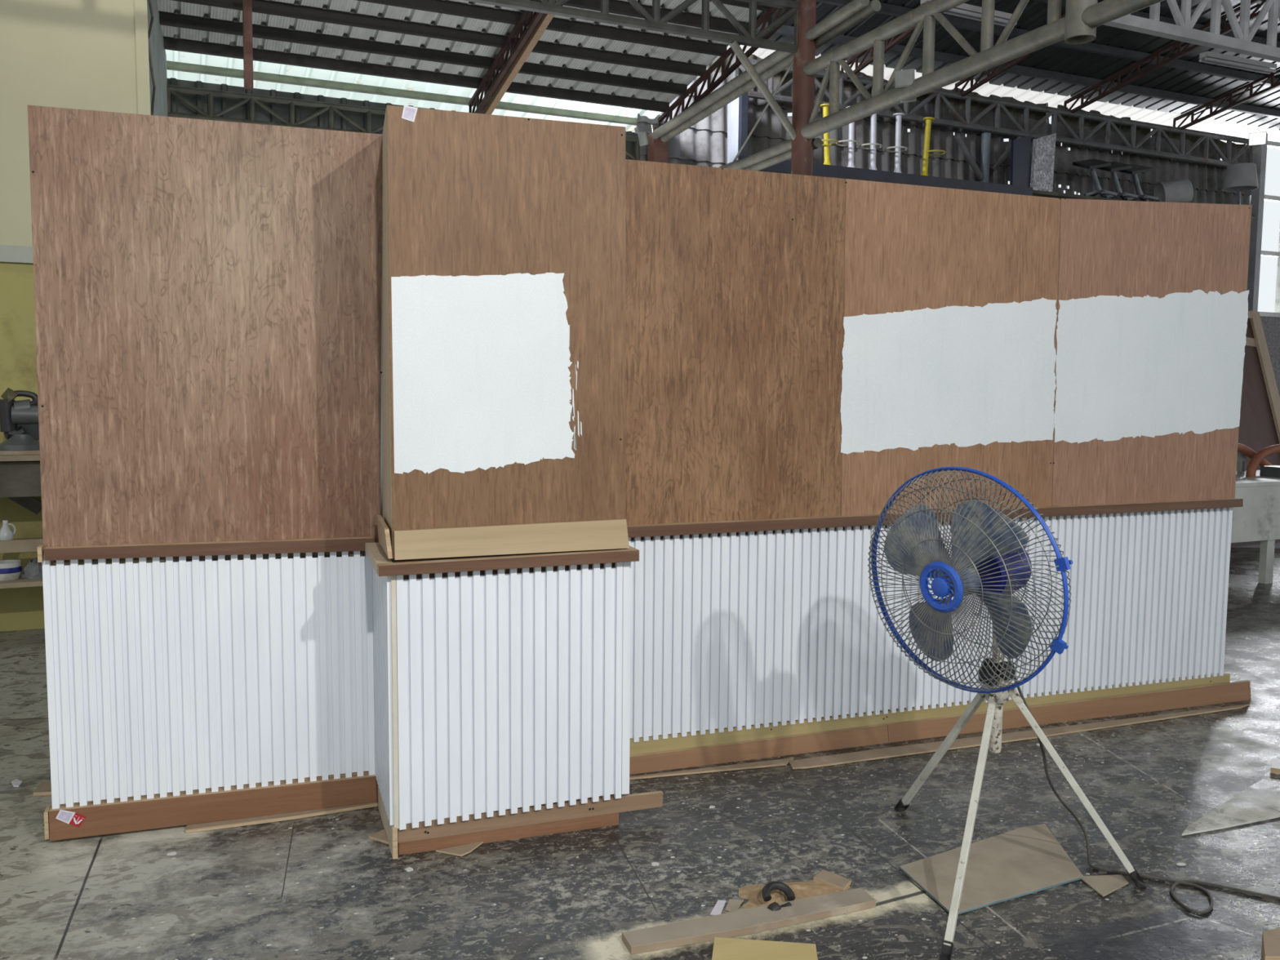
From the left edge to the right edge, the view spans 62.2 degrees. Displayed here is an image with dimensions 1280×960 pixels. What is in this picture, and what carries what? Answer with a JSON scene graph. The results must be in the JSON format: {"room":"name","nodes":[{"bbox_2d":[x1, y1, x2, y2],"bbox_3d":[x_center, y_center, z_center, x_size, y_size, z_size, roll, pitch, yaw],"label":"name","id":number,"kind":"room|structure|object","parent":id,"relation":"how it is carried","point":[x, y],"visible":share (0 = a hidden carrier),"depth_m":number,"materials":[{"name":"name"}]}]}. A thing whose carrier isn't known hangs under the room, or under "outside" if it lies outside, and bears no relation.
{"room":"carpentry workshop","nodes":[
{"label":"carpentry workshop","id":0,"kind":"room"},
{"bbox_2d":[0,0,152,631],"bbox_3d":[-6.792,-1.278,5.145,8.000,4.615,0.130,-2,5,-24],"label":"wall","id":1,"kind":"structure","parent":0,"point":[68,54],"depth_m":6.46,"materials":[{"name":"paint"}]},
{"bbox_2d":[0,244,33,263],"bbox_3d":[-6.743,-1.275,5.085,8.000,0.100,0.024,-2,5,-24],"label":"trim","id":2,"kind":"structure","parent":1,"relation":"attached to","point":[8,253],"depth_m":6.41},
{"bbox_2d":[134,0,164,561],"bbox_3d":[-3.109,-1.407,6.715,0.070,4.580,0.044,-2,5,-24],"label":"trim","id":3,"kind":"structure","parent":1,"relation":"attached to","point":[140,6],"depth_m":6.59,"materials":[{"name":"paint"}]},
{"bbox_2d":[146,0,178,561],"bbox_3d":[-3.596,-1.513,7.889,0.088,4.660,2.283,-1,5,-20],"label":"wall","id":4,"kind":"structure","parent":0,"point":[158,55],"depth_m":7.95,"materials":[{"name":"paint"}]},
{"bbox_2d":[147,0,155,115],"bbox_3d":[-3.261,-2.793,7.085,0.044,0.622,0.610,-2,5,-23],"label":"hanging cable","id":5,"kind":"object","parent":4,"relation":"hanging from","point":[149,1],"visible":0.81,"depth_m":7.07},
{"bbox_2d":[167,84,639,160],"bbox_3d":[-1.976,-3.217,9.695,4.328,0.282,0.052,-2,5,-24],"label":"truss","id":6,"kind":"object","parent":4,"relation":"attached to","point":[252,99],"visible":0.38,"depth_m":9.14,"materials":[{"name":"metal"}]},
{"bbox_2d":[480,0,556,114],"bbox_3d":[-0.911,-3.508,8.575,0.055,0.698,2.920,-2,5,-24],"label":"strut","id":7,"kind":"object","parent":6,"relation":"attached to","point":[545,20],"visible":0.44,"depth_m":8.78,"materials":[{"name":"wood"}]},
{"bbox_2d":[156,0,763,132],"bbox_3d":[-2.038,-4.320,1.398,11.673,3.059,15.920,-2,5,-24],"label":"ceiling","id":8,"kind":"structure","parent":0,"point":[740,14],"depth_m":9.16,"materials":[{"name":"white"}]},
{"bbox_2d":[242,0,253,89],"bbox_3d":[-2.907,-3.262,7.861,0.065,0.696,0.062,-2,5,-24],"label":"post","id":9,"kind":"object","parent":8,"relation":"hanging from","point":[246,4],"visible":1,"depth_m":7.84,"materials":[{"name":"red metal"}]},
{"bbox_2d":[166,60,652,125],"bbox_3d":[-1.950,-3.561,9.860,4.520,0.058,0.062,-2,5,-24],"label":"purlin","id":10,"kind":"object","parent":8,"relation":"attached to","point":[171,65],"visible":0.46,"depth_m":9.65,"materials":[{"name":"metal"}]},
{"bbox_2d":[163,36,669,112],"bbox_3d":[-1.922,-3.588,9.429,4.820,0.081,0.062,-2,5,-24],"label":"purlin","id":11,"kind":"object","parent":8,"relation":"attached to","point":[169,43],"visible":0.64,"depth_m":9.30,"materials":[{"name":"metal"}]},
{"bbox_2d":[158,11,687,94],"bbox_3d":[-1.764,-3.630,9.073,4.820,0.081,0.062,-2,5,-24],"label":"purlin","id":12,"kind":"object","parent":8,"relation":"attached to","point":[166,19],"visible":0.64,"depth_m":8.93,"materials":[{"name":"metal"}]},
{"bbox_2d":[171,0,706,75],"bbox_3d":[-1.605,-3.671,8.717,4.820,0.081,0.062,-2,5,-24],"label":"purlin","id":13,"kind":"object","parent":8,"relation":"attached to","point":[264,6],"visible":1,"depth_m":8.67,"materials":[{"name":"metal"}]},
{"bbox_2d":[468,0,543,113],"bbox_3d":[-0.898,-3.604,8.380,0.034,0.840,3.374,-2,5,-24],"label":"rafter","id":14,"kind":"object","parent":8,"relation":"attached to","point":[505,63],"visible":0.85,"depth_m":8.90,"materials":[{"name":"metal"}]},
{"bbox_2d":[356,0,727,56],"bbox_3d":[-1.447,-3.712,8.361,4.820,0.081,0.062,-2,5,-24],"label":"purlin","id":15,"kind":"object","parent":8,"relation":"attached to","point":[442,6],"visible":1,"depth_m":8.72,"materials":[{"name":"metal"}]},
{"bbox_2d":[564,0,748,34],"bbox_3d":[-1.288,-3.753,8.005,4.820,0.081,0.062,-2,5,-24],"label":"purlin","id":16,"kind":"object","parent":8,"relation":"attached to","point":[619,7],"visible":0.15,"depth_m":8.63,"materials":[{"name":"metal"}]},
{"bbox_2d":[709,0,770,11],"bbox_3d":[-1.129,-3.795,7.649,4.820,0.081,0.062,-2,5,-24],"label":"purlin","id":17,"kind":"object","parent":8,"relation":"attached to","point":[734,2],"visible":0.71,"depth_m":8.51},
{"bbox_2d":[943,3,982,21],"bbox_3d":[2.532,-3.708,8.407,0.374,0.110,0.086,-2,5,-24],"label":"strip light","id":18,"kind":"object","parent":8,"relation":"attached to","point":[973,12],"depth_m":8.41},
{"bbox_2d":[994,9,1012,26],"bbox_3d":[2.904,-3.714,8.575,0.179,0.109,0.086,-2,5,-24],"label":"strip light","id":19,"kind":"object","parent":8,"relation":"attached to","point":[1001,18],"depth_m":8.54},
{"bbox_2d":[0,517,1279,959],"bbox_3d":[4.637,1.293,4.415,40.000,0.200,28.000,-2,5,-24],"label":"floor","id":20,"kind":"structure","parent":0,"point":[317,887],"depth_m":3.42,"materials":[{"name":"concrete"}]},
{"bbox_2d":[11,778,22,786],"bbox_3d":[-2.389,1.163,4.071,0.034,0.006,0.086,-4,6,-39],"label":"paper scrap","id":21,"kind":"object","parent":20,"relation":"on","point":[15,783],"visible":1,"depth_m":4.07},
{"bbox_2d":[33,781,51,795],"bbox_3d":[-2.191,1.165,4.014,0.185,0.014,0.113,0,5,-8],"label":"scrap","id":22,"kind":"object","parent":20,"relation":"on","point":[44,788],"visible":0.44,"depth_m":3.98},
{"bbox_2d":[0,454,111,588],"bbox_3d":[-4.095,0.413,6.093,1.900,1.125,0.600,-2,5,-24],"label":"workbench","id":23,"kind":"object","parent":20,"relation":"on","point":[20,477],"visible":0.12,"depth_m":6.07,"materials":[{"name":"brown wood"}]},
{"bbox_2d":[0,520,16,540],"bbox_3d":[-3.641,0.287,6.088,0.079,0.112,0.079,2,5,19],"label":"plastic jug","id":24,"kind":"object","parent":23,"relation":"on","point":[6,533],"visible":1,"depth_m":6.07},
{"bbox_2d":[0,560,22,581],"bbox_3d":[-3.673,0.524,6.150,0.154,0.101,0.154,-1,5,-20],"label":"plastic tub","id":25,"kind":"object","parent":23,"relation":"on","point":[10,570],"visible":1,"depth_m":6.11,"materials":[{"name":"plastic"}]},
{"bbox_2d":[0,449,39,454],"bbox_3d":[-3.865,-0.156,6.030,0.900,0.022,0.250,-2,5,-24],"label":"board","id":26,"kind":"object","parent":23,"relation":"on","point":[35,451],"visible":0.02,"depth_m":6.04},
{"bbox_2d":[0,387,39,450],"bbox_3d":[-3.584,-0.356,6.144,0.239,0.358,0.237,-1,5,-20],"label":"saw","id":27,"kind":"object","parent":26,"relation":"on","point":[19,420],"visible":0.94,"depth_m":6.10,"materials":[{"name":"metal"}]},
{"bbox_2d":[21,557,42,579],"bbox_3d":[-3.528,0.511,6.217,0.160,0.117,0.149,2,5,19],"label":"rag","id":28,"kind":"object","parent":23,"relation":"on","point":[33,570],"visible":0.71,"depth_m":6.17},
{"bbox_2d":[0,562,111,588],"bbox_3d":[-4.096,0.590,6.108,1.900,0.028,0.560,-2,5,-24],"label":"shelf","id":29,"kind":"object","parent":23,"relation":"attached to","point":[20,582],"depth_m":6.07,"materials":[{"name":"wood"}]},
{"bbox_2d":[166,851,177,855],"bbox_3d":[-1.531,1.223,3.472,0.027,0.004,0.021,1,5,6],"label":"chip","id":30,"kind":"object","parent":20,"relation":"on","point":[173,853],"visible":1,"depth_m":3.47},
{"bbox_2d":[27,105,382,840],"bbox_3d":[-1.450,0.000,3.650,1.131,2.412,0.123,-1,5,-20],"label":"partition wall","id":31,"kind":"structure","parent":20,"relation":"on","point":[208,293],"depth_m":3.62,"materials":[{"name":"wood"}]},
{"bbox_2d":[55,809,85,826],"bbox_3d":[-1.901,1.131,3.543,0.090,0.069,0.007,-1,5,-20],"label":"paper tag","id":32,"kind":"object","parent":31,"relation":"attached to","point":[75,819],"visible":1,"depth_m":3.54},
{"bbox_2d":[57,811,73,822],"bbox_3d":[-1.916,1.123,3.537,0.046,0.040,0.001,-1,5,-20],"label":"print","id":33,"kind":"object","parent":32,"relation":"attached to","point":[64,816],"depth_m":3.54},
{"bbox_2d":[185,802,377,833],"bbox_3d":[-1.253,1.194,3.778,0.670,0.012,0.071,-1,5,-20],"label":"scrap","id":34,"kind":"object","parent":20,"relation":"on","point":[200,827],"visible":0.62,"depth_m":3.74,"materials":[{"name":"wood"}]},
{"bbox_2d":[368,828,398,844],"bbox_3d":[-0.847,1.213,3.609,0.113,0.010,0.096,4,6,35],"label":"scrap","id":35,"kind":"object","parent":20,"relation":"on","point":[380,836],"visible":0.29,"depth_m":3.60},
{"bbox_2d":[404,866,413,871],"bbox_3d":[-0.734,1.238,3.371,0.022,0.004,0.022,-4,7,-45],"label":"chip","id":36,"kind":"object","parent":20,"relation":"on","point":[408,869],"visible":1,"depth_m":3.37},
{"bbox_2d":[435,841,483,856],"bbox_3d":[-0.584,1.226,3.510,0.167,0.006,0.073,-2,6,-27],"label":"scrap","id":37,"kind":"object","parent":20,"relation":"on","point":[462,850],"visible":1,"depth_m":3.51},
{"bbox_2d":[364,105,662,859],"bbox_3d":[-0.443,0.010,3.715,0.985,2.426,0.530,-1,5,-20],"label":"partition wall","id":38,"kind":"structure","parent":20,"relation":"on","point":[502,700],"depth_m":3.48,"materials":[{"name":"white paint"}]},
{"bbox_2d":[401,105,417,122],"bbox_3d":[-0.712,-1.132,3.279,0.050,0.048,0.002,-1,5,-20],"label":"paper tag","id":39,"kind":"object","parent":38,"relation":"attached to","point":[409,113],"visible":1,"depth_m":3.28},
{"bbox_2d":[403,106,415,119],"bbox_3d":[-0.712,-1.133,3.278,0.038,0.038,0.001,-1,5,-20],"label":"print","id":40,"kind":"object","parent":39,"relation":"attached to","point":[409,113],"depth_m":3.28},
{"bbox_2d":[651,862,659,866],"bbox_3d":[0.049,1.240,3.425,0.028,0.004,0.021,-1,5,-20],"label":"chip","id":41,"kind":"object","parent":20,"relation":"on","point":[654,864],"visible":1,"depth_m":3.42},
{"bbox_2d":[647,126,667,163],"bbox_3d":[0.163,-1.448,10.733,0.150,4.100,0.150,-2,5,-24],"label":"steel post","id":42,"kind":"object","parent":20,"relation":"on","point":[657,149],"visible":0.07,"depth_m":10.51,"materials":[{"name":"metal"}]},
{"bbox_2d":[629,757,793,779],"bbox_3d":[0.302,1.167,4.262,0.729,0.008,0.057,-1,5,-19],"label":"scrap","id":43,"kind":"object","parent":20,"relation":"on","point":[778,762],"visible":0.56,"depth_m":4.28,"materials":[{"name":"wood"}]},
{"bbox_2d":[710,900,726,915],"bbox_3d":[0.232,1.267,3.142,0.030,0.001,0.096,2,5,16],"label":"paper tag","id":44,"kind":"object","parent":20,"relation":"on","point":[719,905],"visible":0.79,"depth_m":3.14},
{"bbox_2d":[724,898,743,911],"bbox_3d":[0.276,1.265,3.157,0.042,0.003,0.080,3,5,24],"label":"scrap","id":45,"kind":"object","parent":20,"relation":"on","point":[732,905],"visible":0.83,"depth_m":3.15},
{"bbox_2d":[736,91,748,535],"bbox_3d":[1.007,-1.662,10.677,0.070,4.549,0.060,-2,5,-24],"label":"steel post","id":46,"kind":"object","parent":20,"relation":"on","point":[743,100],"visible":0.02,"depth_m":10.49,"materials":[{"name":"metal"}]},
{"bbox_2d":[622,887,875,954],"bbox_3d":[0.328,1.265,3.047,0.778,0.022,0.096,-1,5,-21],"label":"plank","id":47,"kind":"object","parent":20,"relation":"on","point":[758,919],"visible":1,"depth_m":3.02,"materials":[{"name":"wood"}]},
{"bbox_2d":[761,880,795,911],"bbox_3d":[0.413,1.237,3.138,0.104,0.068,0.101,-1,5,-20],"label":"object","id":48,"kind":"object","parent":47,"relation":"on","point":[768,887],"visible":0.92,"depth_m":3.15,"materials":[{"name":"rubber"}]},
{"bbox_2d":[711,937,817,959],"bbox_3d":[0.328,1.278,2.789,0.279,0.040,0.191,1,5,7],"label":"board","id":49,"kind":"object","parent":20,"relation":"on","point":[724,948],"visible":1,"depth_m":2.83,"materials":[{"name":"wood"}]},
{"bbox_2d":[738,880,851,908],"bbox_3d":[0.477,1.248,3.220,0.368,0.030,0.180,0,5,-9],"label":"sawdust","id":50,"kind":"object","parent":20,"relation":"on","point":[802,890],"visible":0.57,"depth_m":3.22},
{"bbox_2d":[790,0,816,533],"bbox_3d":[1.231,-1.565,8.178,0.162,4.790,0.162,-1,5,-20],"label":"steel post","id":51,"kind":"object","parent":20,"relation":"on","point":[803,85],"visible":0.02,"depth_m":8.00,"materials":[{"name":"metal"}]},
{"bbox_2d":[463,0,799,140],"bbox_3d":[-2.752,-2.954,6.252,8.728,1.039,0.068,-2,5,-24],"label":"roof truss","id":52,"kind":"object","parent":51,"relation":"attached to","point":[655,23],"visible":1,"depth_m":7.66,"materials":[{"name":"metal"}]},
{"bbox_2d":[651,0,880,170],"bbox_3d":[0.894,-3.041,8.949,0.183,0.930,3.425,-2,5,-24],"label":"girder","id":53,"kind":"object","parent":51,"relation":"attached to","point":[855,11],"visible":0.66,"depth_m":8.58,"materials":[{"name":"metal"}]},
{"bbox_2d":[657,0,794,127],"bbox_3d":[0.893,-3.676,8.990,0.034,0.849,3.424,-2,5,-24],"label":"rafter","id":54,"kind":"object","parent":53,"relation":"on","point":[766,16],"visible":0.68,"depth_m":9.45,"materials":[{"name":"metal"}]},
{"bbox_2d":[791,0,1164,139],"bbox_3d":[2.467,-2.627,5.354,0.111,0.585,6.131,-2,5,-24],"label":"roof truss","id":55,"kind":"object","parent":51,"relation":"attached to","point":[924,16],"visible":0.93,"depth_m":6.71,"materials":[{"name":"metal"}]},
{"bbox_2d":[894,68,916,102],"bbox_3d":[1.737,-2.575,6.905,0.128,0.199,0.181,3,6,26],"label":"floodlight","id":56,"kind":"object","parent":55,"relation":"attached to","point":[905,77],"visible":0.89,"depth_m":6.84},
{"bbox_2d":[1064,0,1097,44],"bbox_3d":[2.349,-3.042,5.587,0.156,1.400,0.156,-1,5,-20],"label":"pipe stub","id":57,"kind":"object","parent":55,"relation":"attached to","point":[1076,32],"visible":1,"depth_m":5.59,"materials":[{"name":"metal"}]},
{"bbox_2d":[1103,0,1279,62],"bbox_3d":[4.647,-2.729,6.699,4.936,0.460,0.080,-2,5,-24],"label":"girder","id":58,"kind":"object","parent":55,"relation":"attached to","point":[1183,30],"visible":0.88,"depth_m":6.08,"materials":[{"name":"metal"}]},
{"bbox_2d":[813,869,851,891],"bbox_3d":[0.603,1.249,3.306,0.113,0.014,0.067,5,7,42],"label":"wood block","id":59,"kind":"object","parent":20,"relation":"on","point":[841,883],"visible":0.91,"depth_m":3.30,"materials":[{"name":"wood"}]},
{"bbox_2d":[625,159,1252,774],"bbox_3d":[1.421,-0.070,4.676,3.480,2.441,0.125,-1,5,-20],"label":"partition wall","id":60,"kind":"structure","parent":20,"relation":"on","point":[800,349],"depth_m":4.53,"materials":[{"name":"white paint"}]},
{"bbox_2d":[979,133,991,182],"bbox_3d":[3.971,-1.764,12.448,0.133,4.494,0.106,-1,5,-20],"label":"post","id":61,"kind":"object","parent":20,"relation":"on","point":[985,137],"visible":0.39,"depth_m":12.24,"materials":[{"name":"metal"}]},
{"bbox_2d":[731,56,1253,179],"bbox_3d":[4.545,-3.968,12.499,7.910,0.967,0.089,-2,5,-24],"label":"truss","id":62,"kind":"object","parent":61,"relation":"attached to","point":[1055,113],"visible":0.74,"depth_m":12.47,"materials":[{"name":"metal"}]},
{"bbox_2d":[840,4,920,83],"bbox_3d":[3.159,-4.609,9.325,0.034,1.006,4.724,-2,5,-24],"label":"rafter","id":63,"kind":"object","parent":62,"relation":"attached to","point":[862,65],"visible":0.38,"depth_m":11.05,"materials":[{"name":"metal"}]},
{"bbox_2d":[954,0,1103,100],"bbox_3d":[4.582,-4.653,9.964,0.034,1.006,4.724,-2,5,-24],"label":"rafter","id":64,"kind":"object","parent":62,"relation":"attached to","point":[989,76],"visible":0.41,"depth_m":11.68,"materials":[{"name":"metal"}]},
{"bbox_2d":[1063,0,1266,116],"bbox_3d":[6.105,-4.700,10.648,0.034,1.006,4.724,-2,5,-24],"label":"rafter","id":65,"kind":"object","parent":62,"relation":"attached to","point":[1225,29],"visible":0.75,"depth_m":11.78,"materials":[{"name":"metal"}]},
{"bbox_2d":[1173,69,1279,133],"bbox_3d":[7.810,-4.753,11.414,0.034,1.006,4.724,-2,5,-24],"label":"rafter","id":66,"kind":"object","parent":62,"relation":"attached to","point":[1267,77],"visible":0.97,"depth_m":12.86,"materials":[{"name":"metal"}]},
{"bbox_2d":[719,155,1254,536],"bbox_3d":[4.278,-1.395,12.257,7.480,3.797,0.540,-2,5,-24],"label":"wall","id":67,"kind":"structure","parent":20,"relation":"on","point":[819,170],"depth_m":11.18,"materials":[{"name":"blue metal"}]},
{"bbox_2d":[727,97,738,163],"bbox_3d":[0.955,-3.452,10.751,0.037,1.031,0.428,-1,5,-12],"label":"metal panel","id":68,"kind":"object","parent":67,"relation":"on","point":[732,107],"visible":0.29,"depth_m":10.76,"materials":[{"name":"metal"}]},
{"bbox_2d":[819,103,838,164],"bbox_3d":[1.919,-3.520,10.899,0.247,0.652,0.247,-1,5,-20],"label":"pole","id":69,"kind":"object","parent":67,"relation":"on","point":[826,140],"visible":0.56,"depth_m":10.88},
{"bbox_2d":[835,106,858,168],"bbox_3d":[2.153,-3.533,11.004,0.257,0.657,0.247,-1,5,-20],"label":"pole","id":70,"kind":"object","parent":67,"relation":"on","point":[851,145],"visible":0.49,"depth_m":11.01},
{"bbox_2d":[858,111,882,170],"bbox_3d":[2.419,-3.538,11.124,0.247,0.650,0.247,-1,5,-20],"label":"pole","id":71,"kind":"object","parent":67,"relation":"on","point":[873,144],"visible":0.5,"depth_m":11.11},
{"bbox_2d":[884,112,907,173],"bbox_3d":[2.719,-3.549,11.258,0.247,0.653,0.247,-1,5,-20],"label":"pole","id":72,"kind":"object","parent":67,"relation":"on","point":[898,116],"visible":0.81,"depth_m":11.24,"materials":[{"name":"metal"}]},
{"bbox_2d":[920,116,946,176],"bbox_3d":[3.148,-3.561,11.454,0.324,0.657,0.247,-1,5,-20],"label":"pole","id":73,"kind":"object","parent":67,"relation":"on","point":[928,120],"visible":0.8,"depth_m":11.40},
{"bbox_2d":[1009,135,1031,186],"bbox_3d":[4.341,-3.609,12.096,0.268,0.653,0.040,-2,5,-24],"label":"board","id":74,"kind":"object","parent":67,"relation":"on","point":[1020,148],"visible":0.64,"depth_m":12.07,"materials":[{"name":"black"}]},
{"bbox_2d":[1030,133,1056,191],"bbox_3d":[4.625,-3.638,12.184,0.326,0.700,0.050,-2,5,-24],"label":"board","id":75,"kind":"object","parent":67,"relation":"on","point":[1042,162],"visible":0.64,"depth_m":12.15,"materials":[{"name":"metal"}]},
{"bbox_2d":[1072,158,1119,199],"bbox_3d":[5.383,-3.565,12.544,0.532,0.511,0.396,-1,5,-20],"label":"chair base","id":76,"kind":"object","parent":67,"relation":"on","point":[1091,164],"visible":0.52,"depth_m":12.49,"materials":[{"name":"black metal"}]},
{"bbox_2d":[1096,161,1139,200],"bbox_3d":[5.690,-3.575,12.682,0.532,0.511,0.396,-1,5,-20],"label":"chair base","id":77,"kind":"object","parent":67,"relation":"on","point":[1115,166],"visible":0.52,"depth_m":12.62,"materials":[{"name":"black metal"}]},
{"bbox_2d":[1116,164,1159,201],"bbox_3d":[6.003,-3.584,12.823,0.532,0.511,0.396,-1,5,-20],"label":"chair base","id":78,"kind":"object","parent":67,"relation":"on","point":[1135,169],"visible":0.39,"depth_m":12.76,"materials":[{"name":"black metal"}]},
{"bbox_2d":[1153,179,1193,203],"bbox_3d":[6.566,-3.512,13.056,0.387,0.367,0.334,1,5,3],"label":"lampshade","id":79,"kind":"object","parent":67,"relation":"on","point":[1181,190],"visible":0.7,"depth_m":12.92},
{"bbox_2d":[1222,162,1258,204],"bbox_3d":[7.653,-3.691,13.531,0.407,0.628,0.407,-1,5,-20],"label":"table lamp","id":80,"kind":"object","parent":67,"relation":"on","point":[1238,177],"visible":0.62,"depth_m":13.39,"materials":[{"name":"fabric"}]},
{"bbox_2d":[899,823,1083,914],"bbox_3d":[1.179,1.247,3.417,0.784,0.008,0.350,-3,6,-32],"label":"board","id":81,"kind":"object","parent":20,"relation":"on","point":[1024,860],"visible":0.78,"depth_m":3.39,"materials":[{"name":"cardboard"}]},
{"bbox_2d":[789,703,1249,768],"bbox_3d":[1.809,1.136,4.756,2.559,0.008,0.097,-1,5,-20],"label":"plank","id":82,"kind":"object","parent":20,"relation":"on","point":[904,750],"visible":0.98,"depth_m":4.60,"materials":[{"name":"wood"}]},
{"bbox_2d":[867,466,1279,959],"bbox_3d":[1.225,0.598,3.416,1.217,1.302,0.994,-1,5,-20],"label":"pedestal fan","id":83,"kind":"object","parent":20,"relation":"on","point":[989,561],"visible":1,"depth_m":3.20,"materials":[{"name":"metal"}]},
{"bbox_2d":[1080,874,1128,897],"bbox_3d":[1.469,1.261,3.302,0.144,0.005,0.130,0,5,-9],"label":"scrap","id":84,"kind":"object","parent":20,"relation":"on","point":[1104,885],"visible":1,"depth_m":3.31,"materials":[{"name":"wood"}]},
{"bbox_2d":[1176,862,1186,866],"bbox_3d":[1.760,1.251,3.453,0.028,0.004,0.017,-1,5,-20],"label":"chip","id":85,"kind":"object","parent":20,"relation":"on","point":[1177,864],"visible":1,"depth_m":3.45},
{"bbox_2d":[1182,773,1279,835],"bbox_3d":[2.338,1.208,3.969,1.078,0.008,0.190,-4,7,-41],"label":"sheet","id":86,"kind":"object","parent":20,"relation":"on","point":[1260,802],"visible":1,"depth_m":3.90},
{"bbox_2d":[1270,759,1279,773],"bbox_3d":[2.605,1.169,4.324,0.058,0.030,0.157,3,6,31],"label":"wood block","id":87,"kind":"object","parent":86,"relation":"on","point":[1275,763],"visible":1,"depth_m":4.28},
{"bbox_2d":[1230,310,1279,547],"bbox_3d":[6.237,-0.603,11.147,1.845,2.453,1.002,-2,5,-24],"label":"panel","id":88,"kind":"object","parent":20,"relation":"on","point":[1260,411],"visible":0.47,"depth_m":11.44,"materials":[{"name":"wood"}]},
{"bbox_2d":[1231,470,1279,583],"bbox_3d":[5.806,0.361,9.318,3.100,0.830,0.900,-2,5,-24],"label":"work table","id":89,"kind":"object","parent":20,"relation":"on","point":[1259,517],"visible":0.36,"depth_m":8.44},
{"bbox_2d":[1236,452,1246,475],"bbox_3d":[5.191,-0.107,9.163,0.070,0.290,0.040,-2,5,-24],"label":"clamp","id":90,"kind":"object","parent":89,"relation":"on","point":[1242,458],"visible":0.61,"depth_m":9.14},
{"bbox_2d":[1237,443,1279,477],"bbox_3d":[5.340,-0.132,9.063,0.845,0.408,0.210,-2,5,-24],"label":"hose","id":91,"kind":"object","parent":89,"relation":"on","point":[1258,459],"visible":0.63,"depth_m":8.93,"materials":[{"name":"rubber"}]},
{"bbox_2d":[1259,465,1279,477],"bbox_3d":[5.401,-0.042,8.934,0.200,0.140,0.240,-2,5,-24],"label":"box","id":92,"kind":"object","parent":89,"relation":"on","point":[1273,471],"visible":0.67,"depth_m":8.93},
{"bbox_2d":[1246,133,1267,311],"bbox_3d":[8.327,-2.159,14.469,0.100,5.000,0.120,-2,5,-24],"label":"end post","id":93,"kind":"object","parent":20,"relation":"on","point":[1257,197],"visible":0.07,"depth_m":14.33,"materials":[{"name":"metal"}]},
{"bbox_2d":[1235,542,1279,548],"bbox_3d":[6.324,0.630,11.030,0.769,0.004,1.422,3,6,28],"label":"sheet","id":94,"kind":"object","parent":20,"relation":"on","point":[1277,544],"visible":0.08,"depth_m":10.59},
{"bbox_2d":[1261,928,1279,959],"bbox_3d":[1.725,1.276,2.885,0.059,0.050,0.216,3,6,31],"label":"wood block","id":95,"kind":"object","parent":20,"relation":"on","point":[1270,948],"visible":1,"depth_m":2.87,"materials":[{"name":"wood"}]},
{"bbox_2d":[167,53,1251,560],"bbox_3d":[0.252,-1.944,10.956,17.544,5.051,0.106,-2,5,-24],"label":"wall","id":96,"kind":"structure","parent":0,"point":[704,144],"depth_m":12.06,"materials":[{"name":"metal"}]},
{"bbox_2d":[634,124,653,146],"bbox_3d":[0.028,-3.261,10.018,0.175,0.196,0.100,-4,7,-41],"label":"floodlight","id":97,"kind":"object","parent":96,"relation":"attached to","point":[642,131],"visible":1,"depth_m":10.00,"materials":[{"name":"white"}]},
{"bbox_2d":[1248,131,1266,153],"bbox_3d":[7.985,-4.359,13.720,0.198,0.241,0.186,3,6,29],"label":"floodlight","id":98,"kind":"object","parent":96,"relation":"attached to","point":[1256,140],"visible":1,"depth_m":13.66,"materials":[{"name":"white"}]},
{"bbox_2d":[726,0,1279,150],"bbox_3d":[9.202,-5.408,6.423,12.948,2.834,16.000,-2,5,-24],"label":"ceiling","id":99,"kind":"structure","parent":0,"point":[1022,88],"depth_m":12.23,"materials":[{"name":"white"}]},
{"bbox_2d":[756,22,1279,118],"bbox_3d":[5.807,-4.688,12.691,11.750,0.081,0.062,-2,5,-24],"label":"purlin","id":100,"kind":"object","parent":99,"relation":"attached to","point":[785,30],"visible":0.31,"depth_m":12.31,"materials":[{"name":"metal"}]},
{"bbox_2d":[816,0,1279,87],"bbox_3d":[6.079,-4.749,12.082,11.750,0.081,0.062,-2,5,-24],"label":"purlin","id":101,"kind":"object","parent":99,"relation":"attached to","point":[886,8],"visible":0.69,"depth_m":11.60,"materials":[{"name":"metal"}]},
{"bbox_2d":[1032,0,1279,48],"bbox_3d":[6.351,-4.810,11.472,11.750,0.081,0.062,-2,5,-24],"label":"purlin","id":102,"kind":"object","parent":99,"relation":"attached to","point":[1255,39],"visible":0.12,"depth_m":11.09,"materials":[{"name":"metal"}]},
{"bbox_2d":[1199,51,1276,74],"bbox_3d":[5.653,-3.938,10.017,0.962,0.086,0.086,-2,5,-24],"label":"strip light","id":103,"kind":"object","parent":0,"point":[1209,57],"visible":1,"depth_m":9.98,"materials":[{"name":"metal"}]},
{"bbox_3d":[10.272,-0.461,15.677,4.399,1.440,0.505,-1,5,-20],"label":"wall","id":104,"kind":"structure","parent":0,"visible":0},
{"bbox_2d":[1258,140,1279,317],"bbox_3d":[10.321,-3.495,15.359,4.300,2.360,0.080,-2,5,-24],"label":"window","id":105,"kind":"structure","parent":104,"relation":"in","point":[1270,144],"depth_m":14.69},
{"bbox_2d":[1260,315,1279,396],"bbox_3d":[10.307,-1.751,15.511,4.400,1.160,0.040,-2,5,-24],"label":"trim","id":106,"kind":"structure","parent":104,"relation":"on","point":[1271,325],"depth_m":14.82,"materials":[{"name":"grey"}]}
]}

